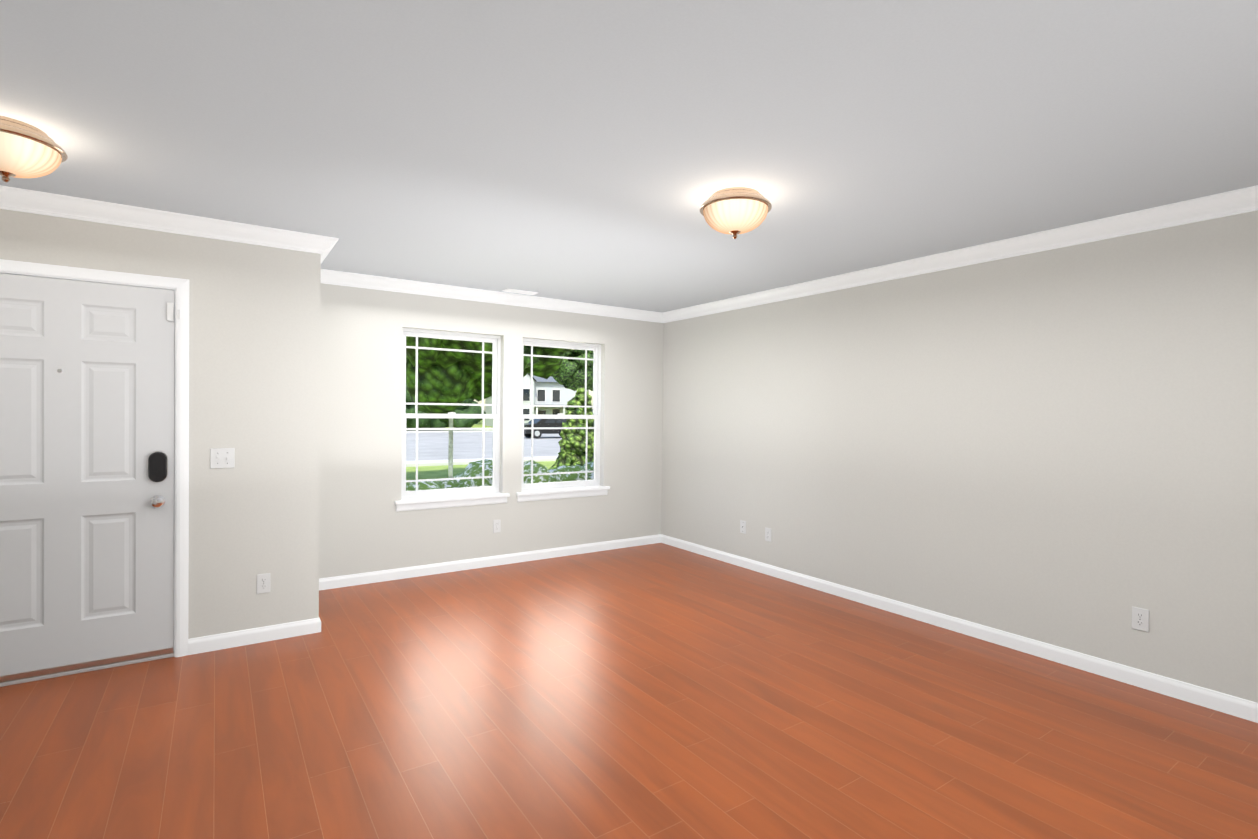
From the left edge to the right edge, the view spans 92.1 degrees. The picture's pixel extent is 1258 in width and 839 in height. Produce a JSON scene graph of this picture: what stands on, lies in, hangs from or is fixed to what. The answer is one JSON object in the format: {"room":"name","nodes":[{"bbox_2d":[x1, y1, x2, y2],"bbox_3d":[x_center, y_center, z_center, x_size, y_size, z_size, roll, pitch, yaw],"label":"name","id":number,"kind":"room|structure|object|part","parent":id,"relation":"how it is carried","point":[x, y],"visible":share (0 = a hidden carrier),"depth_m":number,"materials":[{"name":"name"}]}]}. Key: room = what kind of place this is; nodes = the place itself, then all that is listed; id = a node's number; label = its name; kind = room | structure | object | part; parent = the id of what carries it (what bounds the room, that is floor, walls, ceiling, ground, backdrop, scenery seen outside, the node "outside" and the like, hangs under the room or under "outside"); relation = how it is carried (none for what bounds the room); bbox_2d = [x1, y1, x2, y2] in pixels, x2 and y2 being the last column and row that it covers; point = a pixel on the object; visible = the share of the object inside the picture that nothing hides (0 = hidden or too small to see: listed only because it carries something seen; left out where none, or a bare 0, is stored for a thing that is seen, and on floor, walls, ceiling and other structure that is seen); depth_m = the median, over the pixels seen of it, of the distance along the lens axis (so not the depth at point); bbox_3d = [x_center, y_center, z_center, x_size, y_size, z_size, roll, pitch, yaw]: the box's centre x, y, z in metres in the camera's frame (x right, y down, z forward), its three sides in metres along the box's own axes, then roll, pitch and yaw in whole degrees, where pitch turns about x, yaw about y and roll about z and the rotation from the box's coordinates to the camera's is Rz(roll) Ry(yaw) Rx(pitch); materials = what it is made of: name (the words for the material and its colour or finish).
{"room":"empty living room","nodes":[
{"label":"empty living room","id":0,"kind":"room"},
{"bbox_2d":[0,209,320,638],"bbox_3d":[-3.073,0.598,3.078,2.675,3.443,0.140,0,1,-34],"label":"wall","id":1,"kind":"structure","parent":0,"point":[254,356],"depth_m":3.54,"materials":[{"name":"paint"}]},
{"bbox_2d":[0,652,173,686],"bbox_3d":[-2.953,1.310,3.175,0.920,0.020,0.138,0,1,-34],"label":"threshold","id":2,"kind":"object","parent":1,"relation":"attached to","point":[65,673],"depth_m":3.17,"materials":[{"name":"metal"}]},
{"bbox_2d":[0,273,179,681],"bbox_3d":[-2.887,0.290,3.107,0.940,2.014,0.112,0,1,-34],"label":"entry door","id":3,"kind":"structure","parent":1,"relation":"in","point":[87,436],"depth_m":3.16,"materials":[{"name":"paint"}]},
{"bbox_3d":[-2.569,0.450,3.300,0.068,0.068,0.068,0,1,-34],"label":"knob","id":4,"kind":"part","parent":3,"relation":"part of","materials":[{"name":"silver metal"}]},
{"bbox_2d":[0,259,188,656],"bbox_3d":[-2.936,0.268,3.155,1.046,2.104,0.157,0,1,-34],"label":"door frame","id":5,"kind":"structure","parent":1,"relation":"attached to","point":[180,286],"depth_m":3.36,"materials":[{"name":"paint"}]},
{"bbox_2d":[0,185,338,256],"bbox_3d":[-2.897,-1.075,3.030,2.623,0.092,0.088,0,1,-34],"label":"crown molding","id":6,"kind":"structure","parent":1,"relation":"attached to","point":[11,198],"depth_m":3.26,"materials":[{"name":"paint"}]},
{"bbox_2d":[210,448,234,468],"bbox_3d":[-2.334,0.222,3.480,0.116,0.115,0.016,0,1,-34],"label":"double light switch","id":7,"kind":"object","parent":1,"relation":"attached to","point":[222,457],"visible":1,"depth_m":3.48,"materials":[{"name":"plastic"}]},
{"bbox_2d":[188,618,319,654],"bbox_3d":[-2.211,1.280,3.586,0.643,0.088,0.013,0,1,-34],"label":"baseboard","id":8,"kind":"structure","parent":1,"relation":"attached to","point":[209,643],"depth_m":3.57,"materials":[{"name":"paint"}]},
{"bbox_2d":[257,573,269,593],"bbox_3d":[-2.175,0.976,3.608,0.070,0.115,0.008,0,1,-34],"label":"outlet","id":9,"kind":"object","parent":1,"relation":"attached to","point":[263,583],"visible":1,"depth_m":3.61,"materials":[{"name":"plastic"}]},
{"bbox_2d":[321,257,331,280],"bbox_3d":[-2.117,-1.079,4.137,0.088,0.092,0.840,0,1,-34],"label":"crown molding","id":10,"kind":"structure","parent":1,"relation":"attached to","point":[324,272],"depth_m":4.58,"materials":[{"name":"paint"}]},
{"bbox_2d":[319,283,663,578],"bbox_3d":[-1.094,0.092,5.591,3.704,2.443,0.140,0,1,-34],"label":"wall","id":11,"kind":"structure","parent":0,"point":[364,526],"depth_m":5.25,"materials":[{"name":"paint"}]},
{"bbox_2d":[319,534,659,589],"bbox_3d":[-1.072,1.270,5.536,3.405,0.088,0.013,0,1,-34],"label":"baseboard","id":12,"kind":"structure","parent":11,"relation":"attached to","point":[445,567],"depth_m":5.34,"materials":[{"name":"paint"}]},
{"bbox_2d":[321,270,663,322],"bbox_3d":[-1.062,-1.082,5.454,3.315,0.092,0.088,0,1,-34],"label":"crown molding","id":13,"kind":"structure","parent":11,"relation":"attached to","point":[341,278],"depth_m":5.29,"materials":[{"name":"paint"}]},
{"bbox_2d":[493,520,500,532],"bbox_3d":[-1.188,0.960,5.454,0.070,0.115,0.008,0,1,-34],"label":"outlet","id":14,"kind":"object","parent":11,"relation":"attached to","point":[496,526],"visible":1,"depth_m":5.45,"materials":[{"name":"plastic"}]},
{"bbox_2d":[394,328,609,511],"bbox_3d":[-1.085,-0.001,5.570,2.067,1.518,0.182,0,1,-34],"label":"window","id":15,"kind":"structure","parent":11,"relation":"in","point":[495,341],"depth_m":5.35,"materials":[{"name":"plastic"}]},
{"bbox_2d":[521,338,600,490],"bbox_3d":[-0.676,-0.043,5.917,0.890,1.432,0.068,0,1,-34],"label":"window","id":16,"kind":"structure","parent":11,"relation":"in","point":[596,359],"depth_m":5.97,"materials":[{"name":"plastic"}]},
{"bbox_2d":[0,543,1257,838],"bbox_3d":[-0.346,1.410,2.237,6.359,0.100,6.647,0,1,-34],"label":"floor","id":17,"kind":"structure","parent":0,"point":[656,691],"depth_m":2.65,"materials":[{"name":"laminate"}]},
{"bbox_2d":[0,0,1257,312],"bbox_3d":[-0.318,-1.133,2.208,6.359,0.100,6.647,0,1,-34],"label":"ceiling","id":18,"kind":"structure","parent":0,"point":[600,152],"depth_m":2.21,"materials":[{"name":"paint"}]},
{"bbox_2d":[0,115,67,182],"bbox_3d":[-2.355,-1.001,2.290,0.344,0.211,0.344,0,1,-34],"label":"light","id":19,"kind":"object","parent":18,"relation":"attached to","point":[27,150],"visible":1,"depth_m":2.26,"materials":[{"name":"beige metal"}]},
{"bbox_3d":[-2.355,-0.985,2.290,0.311,0.112,0.311,0,1,-34],"label":"glass","id":20,"kind":"part","parent":19,"relation":"part of","materials":[{"name":"white glass"}]},
{"bbox_2d":[502,288,538,294],"bbox_3d":[-0.954,-1.122,5.336,0.300,0.007,0.130,0,1,-34],"label":"ceiling vent","id":21,"kind":"object","parent":18,"relation":"in","point":[519,291],"visible":0.94,"depth_m":5.31,"materials":[{"name":"metal"}]},
{"bbox_2d":[700,187,771,238],"bbox_3d":[0.513,-0.976,2.927,0.344,0.211,0.344,0,1,-34],"label":"ceiling light","id":22,"kind":"object","parent":18,"relation":"attached to","point":[734,211],"visible":1,"depth_m":2.82,"materials":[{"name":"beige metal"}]},
{"bbox_3d":[0.513,-0.960,2.927,0.311,0.112,0.311,0,1,-34],"label":"glass","id":23,"kind":"part","parent":22,"relation":"part of","materials":[{"name":"white glass"}]},
{"bbox_2d":[661,210,1257,702],"bbox_3d":[2.222,0.148,3.890,0.140,2.443,6.407,0,1,-34],"label":"wall","id":24,"kind":"structure","parent":0,"point":[1059,446],"depth_m":3.62,"materials":[{"name":"paint"}]},
{"bbox_2d":[740,520,745,533],"bbox_3d":[1.033,0.974,5.498,0.008,0.115,0.070,0,1,-34],"label":"wall jack","id":25,"kind":"object","parent":24,"relation":"attached to","point":[742,526],"visible":1,"depth_m":5.50,"materials":[{"name":"plastic"}]},
{"bbox_2d":[765,527,770,541],"bbox_3d":[1.204,0.997,5.247,0.008,0.115,0.070,0,1,-34],"label":"outlet","id":26,"kind":"object","parent":24,"relation":"attached to","point":[767,534],"visible":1,"depth_m":5.25,"materials":[{"name":"plastic"}]},
{"bbox_2d":[660,534,1257,722],"bbox_3d":[2.106,1.324,3.918,0.013,0.088,6.267,0,1,-34],"label":"baseboard","id":27,"kind":"structure","parent":24,"relation":"attached to","point":[1214,700],"depth_m":3.61,"materials":[{"name":"paint"}]},
{"bbox_2d":[660,185,1257,322],"bbox_3d":[2.101,-1.029,3.870,0.088,0.092,6.267,0,1,-34],"label":"crown molding","id":28,"kind":"structure","parent":24,"relation":"attached to","point":[1233,202],"depth_m":3.58,"materials":[{"name":"paint"}]},
{"bbox_2d":[1132,606,1148,631],"bbox_3d":[2.644,1.033,3.135,0.008,0.115,0.070,0,1,-34],"label":"outlet","id":29,"kind":"object","parent":24,"relation":"attached to","point":[1140,618],"visible":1,"depth_m":3.13,"materials":[{"name":"plastic"}]},
{"label":"outside","id":30,"kind":"structure","parent":0,"visible":0},
{"bbox_2d":[406,420,555,482],"bbox_3d":[-32.640,1.088,65.644,200.000,0.300,134.593,0,1,-34],"label":"ground","id":31,"kind":"structure","parent":30,"point":[431,472],"depth_m":20.69,"materials":[{"name":"green plant"}]},
{"bbox_2d":[406,387,485,430],"bbox_3d":[-25.160,-1.092,57.136,107.067,6.304,5.645,0,1,-34],"label":"hedge","id":32,"kind":"object","parent":31,"relation":"on","point":[443,422],"depth_m":60.99,"materials":[{"name":"green plant"}]},
{"bbox_2d":[406,430,557,466],"bbox_3d":[-14.393,1.382,38.867,200.000,0.120,35.400,0,1,-34],"label":"kerb","id":33,"kind":"object","parent":31,"relation":"on","point":[462,461],"depth_m":23.72,"materials":[{"name":"grey concrete"}]},
{"bbox_2d":[406,432,561,460],"bbox_3d":[-14.366,1.433,38.826,200.000,0.020,32.500,0,1,-34],"label":"street","id":34,"kind":"structure","parent":31,"relation":"on","point":[467,445],"depth_m":35.19,"materials":[{"name":"grey asphalt"}]},
{"bbox_2d":[524,419,566,437],"bbox_3d":[-6.048,0.525,46.867,4.800,1.770,1.990,0,1,-30],"label":"car","id":35,"kind":"object","parent":34,"relation":"on","point":[537,433],"depth_m":45.72,"materials":[{"name":"metal"}]},
{"bbox_2d":[406,336,576,477],"bbox_3d":[-4.200,-2.343,14.187,7.391,8.349,7.438,0,1,-34],"label":"tree","id":36,"kind":"object","parent":31,"relation":"on","point":[447,377],"depth_m":12.96,"materials":[{"name":"green plant"}]},
{"bbox_2d":[406,459,593,490],"bbox_3d":[-1.411,1.288,6.357,4.256,1.721,1.243,0,1,-34],"label":"hedge","id":37,"kind":"object","parent":31,"relation":"on","point":[471,469],"depth_m":6.27,"materials":[{"name":"green plant"}]},
{"bbox_2d":[485,374,575,426],"bbox_3d":[-12.525,-3.825,82.220,12.900,9.600,11.450,0,1,-22],"label":"house","id":38,"kind":"structure","parent":31,"relation":"on","point":[550,390],"depth_m":78.95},
{"bbox_2d":[549,386,593,468],"bbox_3d":[-0.691,0.808,8.514,0.932,2.554,0.903,0,1,-34],"label":"tree","id":39,"kind":"object","parent":31,"relation":"on","point":[572,445],"depth_m":8.31,"materials":[{"name":"green plant"}]},
{"bbox_2d":[551,349,592,390],"bbox_3d":[-5.681,-4.611,66.805,8.193,11.670,8.411,0,1,-34],"label":"tree","id":40,"kind":"object","parent":31,"relation":"on","point":[569,374],"depth_m":63.94,"materials":[{"name":"green plant"}]}
]}

